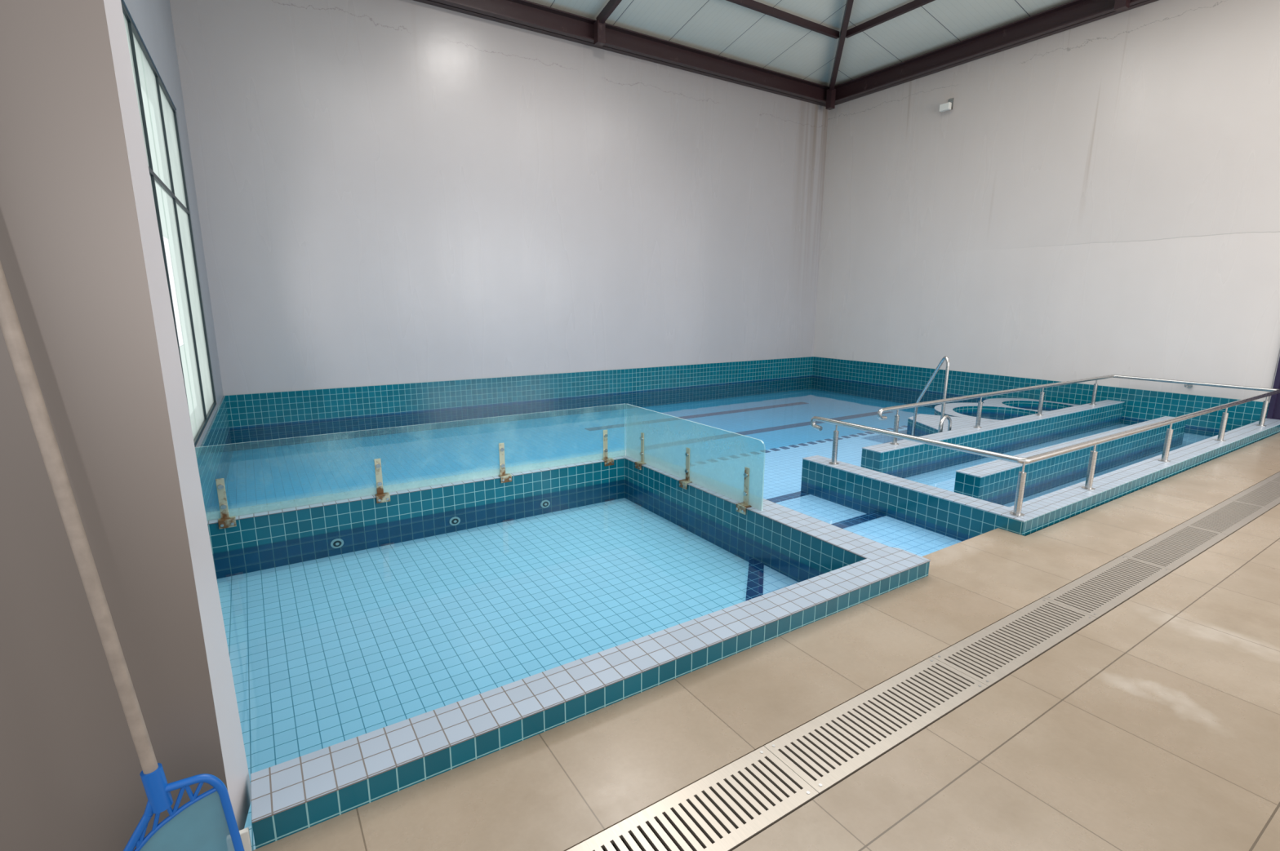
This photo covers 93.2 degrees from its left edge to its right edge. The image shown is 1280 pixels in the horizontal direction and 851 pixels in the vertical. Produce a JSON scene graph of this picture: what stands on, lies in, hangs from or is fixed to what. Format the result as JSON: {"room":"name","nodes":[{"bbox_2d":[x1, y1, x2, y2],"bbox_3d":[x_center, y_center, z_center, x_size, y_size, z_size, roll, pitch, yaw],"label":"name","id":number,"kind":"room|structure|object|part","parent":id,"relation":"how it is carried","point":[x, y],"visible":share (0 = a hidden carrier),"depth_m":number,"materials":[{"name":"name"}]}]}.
{"room":"indoor swimming pool","nodes":[
{"label":"indoor swimming pool","id":0,"kind":"room"},
{"bbox_2d":[0,0,251,850],"bbox_3d":[-2.059,-1.649,0.720,2.060,6.120,0.243,-7,14,-32],"label":"wall","id":1,"kind":"structure","parent":0,"point":[82,260],"depth_m":1.46,"materials":[{"name":"beige paint"}]},
{"bbox_2d":[122,0,223,454],"bbox_3d":[-3.716,-2.110,4.397,0.200,6.720,7.760,-7,14,-30],"label":"wall","id":2,"kind":"structure","parent":0,"point":[152,20],"depth_m":6.80,"materials":[{"name":"white paint"}]},
{"bbox_2d":[120,0,216,447],"bbox_3d":[-4.252,-1.564,5.550,0.040,3.260,3.283,-7,14,-30],"label":"window","id":3,"kind":"structure","parent":2,"relation":"in","point":[157,113],"depth_m":5.60,"materials":[{"name":"clear glass"}]},
{"bbox_3d":[-4.578,-1.674,6.073,0.008,3.260,2.031,-7,14,-30],"label":"pane","id":4,"kind":"part","parent":3,"relation":"part of","materials":[{"name":"clear glass"}]},
{"bbox_2d":[195,395,232,512],"bbox_3d":[-3.634,0.673,5.029,0.020,0.815,7.725,-7,14,-30],"label":"trim","id":5,"kind":"structure","parent":2,"relation":"attached to","point":[213,462],"depth_m":6.15,"materials":[{"name":"teal tile"}]},
{"bbox_2d":[169,0,828,395],"bbox_3d":[-0.804,-3.436,10.880,12.030,6.720,0.200,-7,14,-32],"label":"wall","id":6,"kind":"structure","parent":0,"point":[388,192],"depth_m":9.52,"materials":[{"name":"white paint"}]},
{"bbox_2d":[225,356,813,451],"bbox_3d":[-0.757,-0.624,11.367,11.630,0.815,0.020,-7,14,-32],"label":"trim","id":7,"kind":"structure","parent":6,"relation":"attached to","point":[252,417],"depth_m":10.15,"materials":[{"name":"teal tile"}]},
{"bbox_2d":[413,0,836,106],"bbox_3d":[-0.665,-6.491,10.052,11.610,0.300,0.240,-7,14,-32],"label":"beam","id":8,"kind":"structure","parent":6,"relation":"attached to","point":[523,14],"depth_m":10.40,"materials":[{"name":"brown metal"}]},
{"bbox_2d":[593,0,622,46],"bbox_3d":[0.837,-6.553,7.455,0.140,1.626,5.629,-7,14,-32],"label":"rafter","id":9,"kind":"object","parent":8,"relation":"attached to","point":[599,25],"visible":1,"depth_m":9.75,"materials":[{"name":"red paint"}]},
{"bbox_2d":[726,0,839,39],"bbox_3d":[-0.026,-6.652,8.712,8.650,0.100,0.070,-7,14,-32],"label":"rafter","id":10,"kind":"structure","parent":9,"relation":"attached to","point":[751,4],"depth_m":10.29,"materials":[{"name":"red paint"}]},
{"bbox_2d":[825,0,853,110],"bbox_3d":[3.280,-6.827,8.984,0.184,1.726,7.931,3,12,11],"label":"rafter","id":11,"kind":"object","parent":8,"relation":"on","point":[831,92],"visible":1,"depth_m":11.54,"materials":[{"name":"red paint"}]},
{"bbox_2d":[252,432,1279,850],"bbox_3d":[4.626,1.177,2.611,16.700,0.120,5.260,-7,14,-32],"label":"floor","id":12,"kind":"structure","parent":0,"point":[1154,726],"depth_m":2.32,"materials":[{"name":"beige tile"}]},
{"bbox_2d":[0,261,244,850],"bbox_3d":[-1.232,0.082,1.323,0.388,2.489,0.116,-3,12,-16],"label":"skimmer","id":13,"kind":"object","parent":12,"relation":"on","point":[207,822],"visible":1,"depth_m":1.45,"materials":[{"name":"blue plastic"}]},
{"bbox_2d":[139,763,173,813],"bbox_3d":[-1.213,0.911,1.518,0.054,0.114,0.044,-2,12,-9],"label":"socket","id":14,"kind":"object","parent":13,"relation":"attached to","point":[157,788],"depth_m":1.50,"materials":[{"name":"blue plastic"}]},
{"bbox_3d":[-1.201,1.104,1.549,0.319,0.396,0.040,-7,14,-32],"label":"net frame","id":15,"kind":"part","parent":13,"relation":"part of","materials":[{"name":"blue plastic"}]},
{"bbox_2d":[218,389,962,556],"bbox_3d":[1.304,0.321,8.163,11.742,0.480,7.810,-7,14,-32],"label":"swimming pool","id":16,"kind":"object","parent":12,"relation":"in","point":[781,420],"visible":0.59,"depth_m":8.41,"materials":[{"name":"blue liquid"}]},
{"bbox_2d":[205,450,930,850],"bbox_3d":[-0.770,1.015,3.967,3.832,0.600,3.261,-7,14,-32],"label":"pool","id":17,"kind":"object","parent":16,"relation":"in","point":[376,651],"visible":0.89,"depth_m":3.75,"materials":[{"name":"teal tile"}]},
{"bbox_2d":[215,478,236,528],"bbox_3d":[-2.859,0.536,4.163,0.100,0.340,0.071,-7,14,-32],"label":"bracket","id":18,"kind":"object","parent":17,"relation":"attached to","point":[225,522],"visible":1,"depth_m":4.17,"materials":[{"name":"metal"}]},
{"bbox_3d":[-2.862,0.673,4.195,0.100,0.059,0.063,-7,14,-32],"label":"foot plate","id":19,"kind":"part","parent":18,"relation":"part of","materials":[{"name":"metal"}]},
{"bbox_2d":[373,458,390,503],"bbox_3d":[-2.011,0.429,4.701,0.100,0.340,0.071,-7,14,-32],"label":"bracket","id":20,"kind":"object","parent":17,"relation":"attached to","point":[381,497],"visible":1,"depth_m":4.71,"materials":[{"name":"metal"}]},
{"bbox_3d":[-2.014,0.566,4.733,0.100,0.059,0.063,-7,14,-32],"label":"foot plate","id":21,"kind":"part","parent":20,"relation":"part of","materials":[{"name":"metal"}]},
{"bbox_2d":[195,404,626,520],"bbox_3d":[-1.607,0.228,4.990,3.488,0.520,0.012,-7,14,-32],"label":"glass screen","id":22,"kind":"object","parent":17,"relation":"on","point":[473,477],"visible":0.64,"depth_m":5.03,"materials":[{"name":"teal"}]},
{"bbox_2d":[497,443,511,483],"bbox_3d":[-1.171,0.323,5.234,0.100,0.340,0.071,-7,14,-32],"label":"bracket","id":23,"kind":"object","parent":17,"relation":"attached to","point":[504,477],"visible":1,"depth_m":5.24,"materials":[{"name":"metal"}]},
{"bbox_3d":[-1.174,0.459,5.265,0.100,0.059,0.063,-7,14,-32],"label":"foot plate","id":24,"kind":"part","parent":23,"relation":"part of","materials":[{"name":"metal"}]},
{"bbox_2d":[601,430,613,466],"bbox_3d":[-0.306,0.213,5.782,0.100,0.340,0.071,-7,14,-32],"label":"bracket","id":25,"kind":"object","parent":17,"relation":"attached to","point":[607,461],"visible":1,"depth_m":5.79,"materials":[{"name":"metal"}]},
{"bbox_3d":[-0.309,0.350,5.814,0.100,0.059,0.063,-7,14,-32],"label":"foot plate","id":26,"kind":"part","parent":25,"relation":"part of","materials":[{"name":"metal"}]},
{"bbox_2d":[635,432,645,470],"bbox_3d":[0.002,0.239,5.661,0.071,0.340,0.100,-7,14,-32],"label":"bracket","id":27,"kind":"object","parent":17,"relation":"attached to","point":[637,464],"visible":1,"depth_m":5.67,"materials":[{"name":"metal"}]},
{"bbox_3d":[0.005,0.377,5.692,0.063,0.059,0.100,-7,14,-32],"label":"foot plate","id":28,"kind":"part","parent":27,"relation":"part of","materials":[{"name":"metal"}]},
{"bbox_2d":[679,447,692,489],"bbox_3d":[0.382,0.360,5.086,0.071,0.340,0.100,-7,14,-32],"label":"bracket","id":29,"kind":"object","parent":17,"relation":"attached to","point":[682,483],"visible":1,"depth_m":5.10,"materials":[{"name":"metal"}]},
{"bbox_3d":[0.385,0.497,5.116,0.063,0.059,0.100,-7,14,-32],"label":"foot plate","id":30,"kind":"part","parent":29,"relation":"part of","materials":[{"name":"metal"}]},
{"bbox_2d":[626,404,764,511],"bbox_3d":[0.381,0.206,5.141,0.012,0.520,1.885,-7,14,-32],"label":"glass screen","id":31,"kind":"object","parent":17,"relation":"on","point":[659,460],"visible":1,"depth_m":5.05,"materials":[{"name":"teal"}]},
{"bbox_2d":[736,466,751,515],"bbox_3d":[0.773,0.484,4.494,0.071,0.340,0.100,-7,14,-32],"label":"bracket","id":32,"kind":"object","parent":17,"relation":"attached to","point":[741,507],"visible":1,"depth_m":4.51,"materials":[{"name":"metal"}]},
{"bbox_3d":[0.776,0.621,4.525,0.063,0.059,0.100,-7,14,-32],"label":"foot plate","id":33,"kind":"part","parent":32,"relation":"part of","materials":[{"name":"metal"}]},
{"bbox_2d":[911,355,949,435],"bbox_3d":[3.712,-0.207,7.743,0.090,1.406,0.698,0,12,-3],"label":"grab rail","id":34,"kind":"object","parent":16,"relation":"on","point":[944,358],"visible":0.77,"depth_m":7.48,"materials":[{"name":"metal"}]},
{"bbox_2d":[906,398,1079,436],"bbox_3d":[5.198,0.008,9.142,4.074,0.410,1.591,-7,14,-32],"label":"hot tub","id":35,"kind":"object","parent":16,"relation":"on","point":[963,415],"visible":0.43,"depth_m":9.60,"materials":[{"name":"teal tile"}]},
{"bbox_2d":[937,415,951,432],"bbox_3d":[3.667,0.151,7.298,0.238,0.563,0.038,-7,14,-32],"label":"grab rail","id":36,"kind":"object","parent":35,"relation":"on","point":[949,426],"visible":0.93,"depth_m":7.22,"materials":[{"name":"metal"}]},
{"bbox_2d":[800,400,1279,541],"bbox_3d":[5.005,0.424,6.938,6.854,0.606,2.028,-7,14,-32],"label":"ramp","id":37,"kind":"object","parent":16,"relation":"on","point":[959,495],"visible":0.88,"depth_m":5.94,"materials":[{"name":"teal tile"}]},
{"bbox_2d":[810,374,1279,516],"bbox_3d":[5.015,-0.084,6.867,6.804,0.417,1.977,-7,14,-32],"label":"handrail","id":38,"kind":"object","parent":37,"relation":"on","point":[895,434],"visible":1,"depth_m":5.77,"materials":[{"name":"metal"}]},
{"bbox_3d":[1.823,0.166,5.645,0.089,0.394,0.089,-7,14,-32],"label":"post","id":39,"kind":"part","parent":38,"relation":"part of","materials":[{"name":"metal"}]},
{"bbox_3d":[2.728,0.006,6.440,0.089,0.394,0.089,-7,14,-32],"label":"post","id":40,"kind":"part","parent":38,"relation":"part of","materials":[{"name":"metal"}]},
{"bbox_3d":[4.105,-0.168,7.314,0.089,0.394,0.089,-7,14,-32],"label":"post","id":41,"kind":"part","parent":38,"relation":"part of","materials":[{"name":"metal"}]},
{"bbox_3d":[2.709,0.447,4.305,0.089,0.394,0.089,-7,14,-32],"label":"post","id":42,"kind":"part","parent":38,"relation":"part of","materials":[{"name":"metal"}]},
{"bbox_3d":[5.398,-0.332,8.134,0.089,0.394,0.089,-7,14,-32],"label":"post","id":43,"kind":"part","parent":38,"relation":"part of","materials":[{"name":"metal"}]},
{"bbox_3d":[4.953,-0.216,6.812,6.626,0.136,1.956,-7,14,-32],"label":"rail","id":44,"kind":"part","parent":38,"relation":"part of","materials":[{"name":"metal"}]},
{"bbox_3d":[3.674,0.325,4.918,0.089,0.394,0.089,-7,14,-32],"label":"post","id":45,"kind":"part","parent":38,"relation":"part of","materials":[{"name":"metal"}]},
{"bbox_3d":[6.775,-0.506,9.008,0.089,0.394,0.089,-7,14,-32],"label":"post","id":46,"kind":"part","parent":38,"relation":"part of","materials":[{"name":"metal"}]},
{"bbox_3d":[5.060,0.150,5.797,0.089,0.394,0.089,-7,14,-32],"label":"post","id":47,"kind":"part","parent":38,"relation":"part of","materials":[{"name":"metal"}]},
{"bbox_3d":[6.437,-0.025,6.670,0.089,0.394,0.089,-7,14,-32],"label":"post","id":48,"kind":"part","parent":38,"relation":"part of","materials":[{"name":"metal"}]},
{"bbox_3d":[7.738,-0.189,7.496,0.089,0.394,0.089,-7,14,-32],"label":"post","id":49,"kind":"part","parent":38,"relation":"part of","materials":[{"name":"metal"}]},
{"bbox_2d":[602,777,765,850],"bbox_3d":[3.934,0.827,4.289,13.000,0.080,0.268,-7,14,-32],"label":"channel","id":50,"kind":"object","parent":12,"relation":"in","point":[603,850],"visible":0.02,"depth_m":1.94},
{"bbox_2d":[566,746,818,850],"bbox_3d":[0.081,1.260,1.833,1.053,0.016,0.258,-7,14,-32],"label":"drain grate","id":51,"kind":"object","parent":12,"relation":"in","point":[761,780],"visible":1,"depth_m":1.94,"materials":[{"name":"metal"}]},
{"bbox_2d":[764,657,988,795],"bbox_3d":[0.967,1.148,2.395,1.053,0.016,0.258,-7,14,-32],"label":"drain grate","id":52,"kind":"object","parent":12,"relation":"in","point":[825,751],"visible":1,"depth_m":2.34,"materials":[{"name":"metal"}]},
{"bbox_2d":[932,598,1097,688],"bbox_3d":[1.853,1.036,2.957,1.053,0.016,0.258,-7,14,-32],"label":"drain grate","id":53,"kind":"object","parent":12,"relation":"in","point":[995,652],"visible":1,"depth_m":2.91,"materials":[{"name":"metal"}]},
{"bbox_2d":[1042,555,1172,620],"bbox_3d":[2.739,0.924,3.518,1.053,0.016,0.258,-7,14,-32],"label":"drain grate","id":54,"kind":"object","parent":12,"relation":"in","point":[1104,588],"visible":1,"depth_m":3.48,"materials":[{"name":"metal"}]},
{"bbox_2d":[1122,524,1227,572],"bbox_3d":[3.624,0.812,4.081,1.053,0.014,0.258,-7,14,-32],"label":"drain grate","id":55,"kind":"object","parent":12,"relation":"in","point":[1171,550],"visible":0.99,"depth_m":4.04,"materials":[{"name":"metal"}]},
{"bbox_2d":[1182,499,1271,536],"bbox_3d":[4.510,0.700,4.643,1.053,0.014,0.258,-7,14,-32],"label":"drain grate","id":56,"kind":"object","parent":12,"relation":"in","point":[1227,517],"visible":1,"depth_m":4.62,"materials":[{"name":"metal"}]},
{"bbox_2d":[1228,480,1279,509],"bbox_3d":[5.396,0.588,5.205,1.053,0.014,0.258,-7,14,-32],"label":"drain grate","id":57,"kind":"object","parent":12,"relation":"in","point":[1266,494],"visible":0.98,"depth_m":5.13,"materials":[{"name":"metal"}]},
{"bbox_2d":[1265,471,1279,483],"bbox_3d":[6.282,0.476,5.766,1.053,0.014,0.258,-7,14,-32],"label":"drain grate","id":58,"kind":"object","parent":12,"relation":"in","point":[1276,477],"visible":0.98,"depth_m":5.63,"materials":[{"name":"metal"}]},
{"bbox_2d":[526,0,1074,86],"bbox_3d":[2.703,-6.249,4.565,11.970,1.417,13.120,-7,14,-32],"label":"ceiling","id":59,"kind":"structure","parent":0,"point":[722,28],"depth_m":10.54,"materials":[{"name":"white"}]},
{"bbox_2d":[813,0,1279,402],"bbox_3d":[7.766,-2.922,8.578,0.200,6.720,13.070,-7,14,-32],"label":"wall","id":60,"kind":"structure","parent":0,"point":[1100,197],"depth_m":9.57,"materials":[{"name":"white paint"}]},
{"bbox_2d":[938,97,954,111],"bbox_3d":[5.607,-5.860,11.038,0.180,0.220,0.190,-7,14,-32],"label":"wall lamp","id":61,"kind":"object","parent":60,"relation":"attached to","point":[949,105],"visible":1,"depth_m":11.02,"materials":[{"name":"white plastic"}]},
{"bbox_2d":[834,0,1158,104],"bbox_3d":[7.603,-5.987,7.792,0.240,0.300,12.610,-7,14,-32],"label":"beam","id":62,"kind":"structure","parent":60,"relation":"attached to","point":[1076,13],"depth_m":10.31,"materials":[{"name":"brown metal"}]},
{"bbox_2d":[1113,0,1130,12],"bbox_3d":[4.646,-6.430,7.052,5.409,1.582,0.140,-7,14,-32],"label":"rafter","id":63,"kind":"object","parent":62,"relation":"attached to","point":[1119,5],"visible":1,"depth_m":8.58,"materials":[{"name":"red paint"}]},
{"bbox_2d":[845,0,934,38],"bbox_3d":[6.247,-6.310,7.199,0.070,0.100,9.220,-7,14,-32],"label":"rafter","id":64,"kind":"structure","parent":63,"relation":"attached to","point":[913,5],"depth_m":10.26,"materials":[{"name":"red paint"}]},
{"bbox_2d":[811,356,1269,436],"bbox_3d":[6.238,-0.568,11.250,0.020,0.815,7.790,-7,14,-32],"label":"trim","id":65,"kind":"structure","parent":60,"relation":"attached to","point":[904,384],"depth_m":10.80,"materials":[{"name":"teal tile"}]},
{"bbox_2d":[1266,357,1279,419],"bbox_3d":[8.682,-0.958,7.423,0.150,2.150,1.100,-7,14,-32],"label":"door","id":66,"kind":"structure","parent":60,"relation":"in","point":[1273,411],"depth_m":7.96,"materials":[{"name":"purple"}]}
]}

